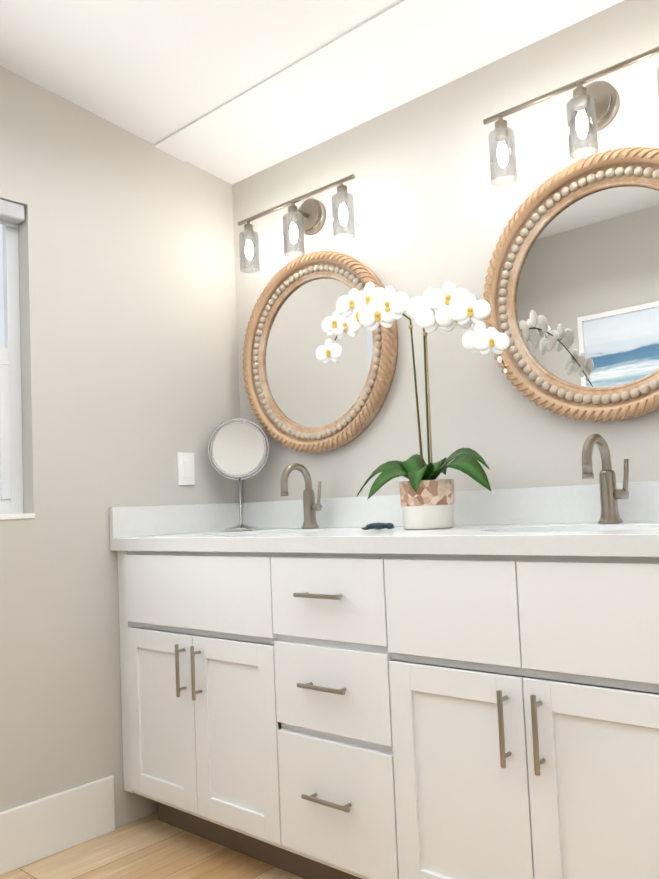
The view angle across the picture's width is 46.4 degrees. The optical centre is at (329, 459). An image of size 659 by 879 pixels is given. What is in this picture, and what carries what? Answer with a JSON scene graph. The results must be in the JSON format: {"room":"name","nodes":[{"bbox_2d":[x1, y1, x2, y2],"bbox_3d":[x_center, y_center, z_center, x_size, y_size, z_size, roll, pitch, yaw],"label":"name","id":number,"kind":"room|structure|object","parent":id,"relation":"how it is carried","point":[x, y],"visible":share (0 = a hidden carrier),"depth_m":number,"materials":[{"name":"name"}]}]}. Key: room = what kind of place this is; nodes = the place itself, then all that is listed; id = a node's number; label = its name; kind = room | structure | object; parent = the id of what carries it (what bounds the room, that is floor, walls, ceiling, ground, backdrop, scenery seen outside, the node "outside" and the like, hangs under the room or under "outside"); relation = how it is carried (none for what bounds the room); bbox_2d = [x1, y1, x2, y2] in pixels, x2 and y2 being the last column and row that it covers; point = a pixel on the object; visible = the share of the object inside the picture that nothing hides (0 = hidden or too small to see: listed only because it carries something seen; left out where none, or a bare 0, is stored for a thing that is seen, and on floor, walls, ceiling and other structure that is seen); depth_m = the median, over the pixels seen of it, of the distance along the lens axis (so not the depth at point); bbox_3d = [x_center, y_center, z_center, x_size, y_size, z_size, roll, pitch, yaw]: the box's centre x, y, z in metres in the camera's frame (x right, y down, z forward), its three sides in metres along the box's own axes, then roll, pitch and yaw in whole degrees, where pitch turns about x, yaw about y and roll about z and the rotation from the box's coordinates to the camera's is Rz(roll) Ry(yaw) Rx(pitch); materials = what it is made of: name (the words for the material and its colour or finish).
{"room":"bathroom","nodes":[
{"label":"bathroom","id":0,"kind":"room"},
{"bbox_2d":[0,66,243,827],"bbox_3d":[-1.164,-0.391,2.151,0.120,3.120,2.540,-6,-5,42],"label":"wall","id":1,"kind":"structure","parent":0,"point":[129,350],"depth_m":2.47,"materials":[{"name":"grey paint"}]},
{"bbox_2d":[0,199,34,519],"bbox_3d":[-1.188,-0.305,2.103,0.114,0.965,0.724,-6,-5,42],"label":"window","id":2,"kind":"structure","parent":1,"relation":"in","point":[12,217],"depth_m":2.35,"materials":[{"name":"white plastic"}]},
{"bbox_2d":[0,775,114,874],"bbox_3d":[-1.238,1.072,1.803,0.019,0.168,1.670,-6,-5,42],"label":"baseboard","id":3,"kind":"structure","parent":1,"relation":"attached to","point":[39,829],"depth_m":2.25,"materials":[{"name":"white wood"}]},
{"bbox_2d":[109,503,244,536],"bbox_3d":[-0.519,0.211,2.696,0.022,0.099,0.561,-6,-5,42],"label":"backsplash","id":4,"kind":"structure","parent":1,"relation":"attached to","point":[136,521],"depth_m":2.65,"materials":[{"name":"white stone"}]},
{"bbox_2d":[177,452,194,484],"bbox_3d":[-0.510,0.035,2.737,0.010,0.116,0.072,-6,-5,42],"label":"rocker light switch","id":5,"kind":"object","parent":1,"relation":"attached to","point":[186,470],"visible":1,"depth_m":2.73,"materials":[{"name":"white plastic"}]},
{"bbox_2d":[0,812,303,878],"bbox_3d":[-1.963,1.007,-1.997,7.240,0.100,9.740,-6,-5,42],"label":"floor","id":6,"kind":"structure","parent":0,"point":[151,846],"depth_m":2.20,"materials":[{"name":"brown wood"}]},
{"bbox_2d":[110,545,658,878],"bbox_3d":[0.163,0.672,2.072,1.798,0.875,0.606,-6,-5,42],"label":"bathroom vanity","id":7,"kind":"object","parent":6,"relation":"on","point":[341,693],"depth_m":1.72,"materials":[{"name":"white wood"}]},
{"bbox_2d":[110,521,658,548],"bbox_3d":[0.162,0.216,2.099,1.828,0.043,0.582,-6,-5,42],"label":"countertop","id":8,"kind":"structure","parent":7,"relation":"on","point":[534,534],"depth_m":1.82,"materials":[{"name":"white stone"}]},
{"bbox_2d":[207,418,269,530],"bbox_3d":[-0.323,0.053,2.750,0.173,0.402,0.147,-6,-5,42],"label":"makeup mirror","id":9,"kind":"object","parent":8,"relation":"on","point":[238,450],"visible":1,"depth_m":2.75,"materials":[{"name":"silver metal"}]},
{"bbox_2d":[280,463,321,528],"bbox_3d":[-0.094,0.121,2.538,0.082,0.220,0.159,-6,-5,42],"label":"faucet","id":10,"kind":"object","parent":8,"relation":"on","point":[310,507],"visible":1,"depth_m":2.56,"materials":[{"name":"silver metal"}]},
{"bbox_2d":[362,522,393,529],"bbox_3d":[0.139,0.184,2.112,0.090,0.019,0.069,-6,-5,42],"label":"trinket","id":11,"kind":"object","parent":8,"relation":"on","point":[378,526],"visible":1,"depth_m":2.09,"materials":[{"name":"blue"}]},
{"bbox_2d":[316,282,509,528],"bbox_3d":[0.240,-0.166,2.120,0.627,0.713,0.296,-6,-5,42],"label":"orchid plant","id":12,"kind":"object","parent":8,"relation":"on","point":[427,500],"visible":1,"depth_m":2.06,"materials":[{"name":"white plant"}]},
{"bbox_2d":[582,434,628,523],"bbox_3d":[0.664,0.047,1.860,0.082,0.220,0.159,-6,-5,42],"label":"faucet","id":13,"kind":"object","parent":8,"relation":"on","point":[611,494],"visible":1,"depth_m":1.88,"materials":[{"name":"silver metal"}]},
{"bbox_2d":[0,0,623,184],"bbox_3d":[-0.080,-1.380,1.200,3.140,0.392,2.540,-6,-5,42],"label":"ceiling","id":14,"kind":"structure","parent":0,"point":[231,92],"depth_m":2.26,"materials":[{"name":"white paint"}]},
{"bbox_2d":[232,0,658,502],"bbox_3d":[0.766,-0.481,2.048,3.140,3.120,0.120,-6,-5,42],"label":"wall","id":15,"kind":"structure","parent":0,"point":[434,208],"depth_m":2.32,"materials":[{"name":"grey paint"}]},
{"bbox_2d":[237,174,354,272],"bbox_3d":[-0.102,-0.806,2.656,0.550,0.217,0.139,-6,-5,42],"label":"sconce","id":16,"kind":"object","parent":15,"relation":"attached to","point":[308,217],"visible":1,"depth_m":2.62,"materials":[{"name":"silver metal"}]},
{"bbox_2d":[242,250,397,452],"bbox_3d":[-0.057,-0.368,2.659,0.698,0.699,0.056,-6,-5,42],"label":"round mirror","id":17,"kind":"object","parent":15,"relation":"attached to","point":[301,397],"visible":0.9,"depth_m":2.67,"materials":[{"name":"brown wood"}]},
{"bbox_2d":[245,481,658,528],"bbox_3d":[0.346,0.150,2.312,1.828,0.099,0.021,-6,-5,42],"label":"backsplash","id":18,"kind":"structure","parent":15,"relation":"attached to","point":[573,502],"depth_m":2.19,"materials":[{"name":"white stone"}]},
{"bbox_2d":[483,146,658,422],"bbox_3d":[0.707,-0.443,1.977,0.698,0.699,0.056,-6,-5,42],"label":"round mirror","id":19,"kind":"object","parent":15,"relation":"attached to","point":[571,293],"visible":0.98,"depth_m":2.02,"materials":[{"name":"brown wood"}]},
{"bbox_2d":[483,46,658,186],"bbox_3d":[0.661,-0.881,1.974,0.550,0.217,0.139,-6,-5,42],"label":"sconce","id":20,"kind":"object","parent":15,"relation":"attached to","point":[592,108],"visible":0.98,"depth_m":1.98,"materials":[{"name":"silver metal"}]}
]}

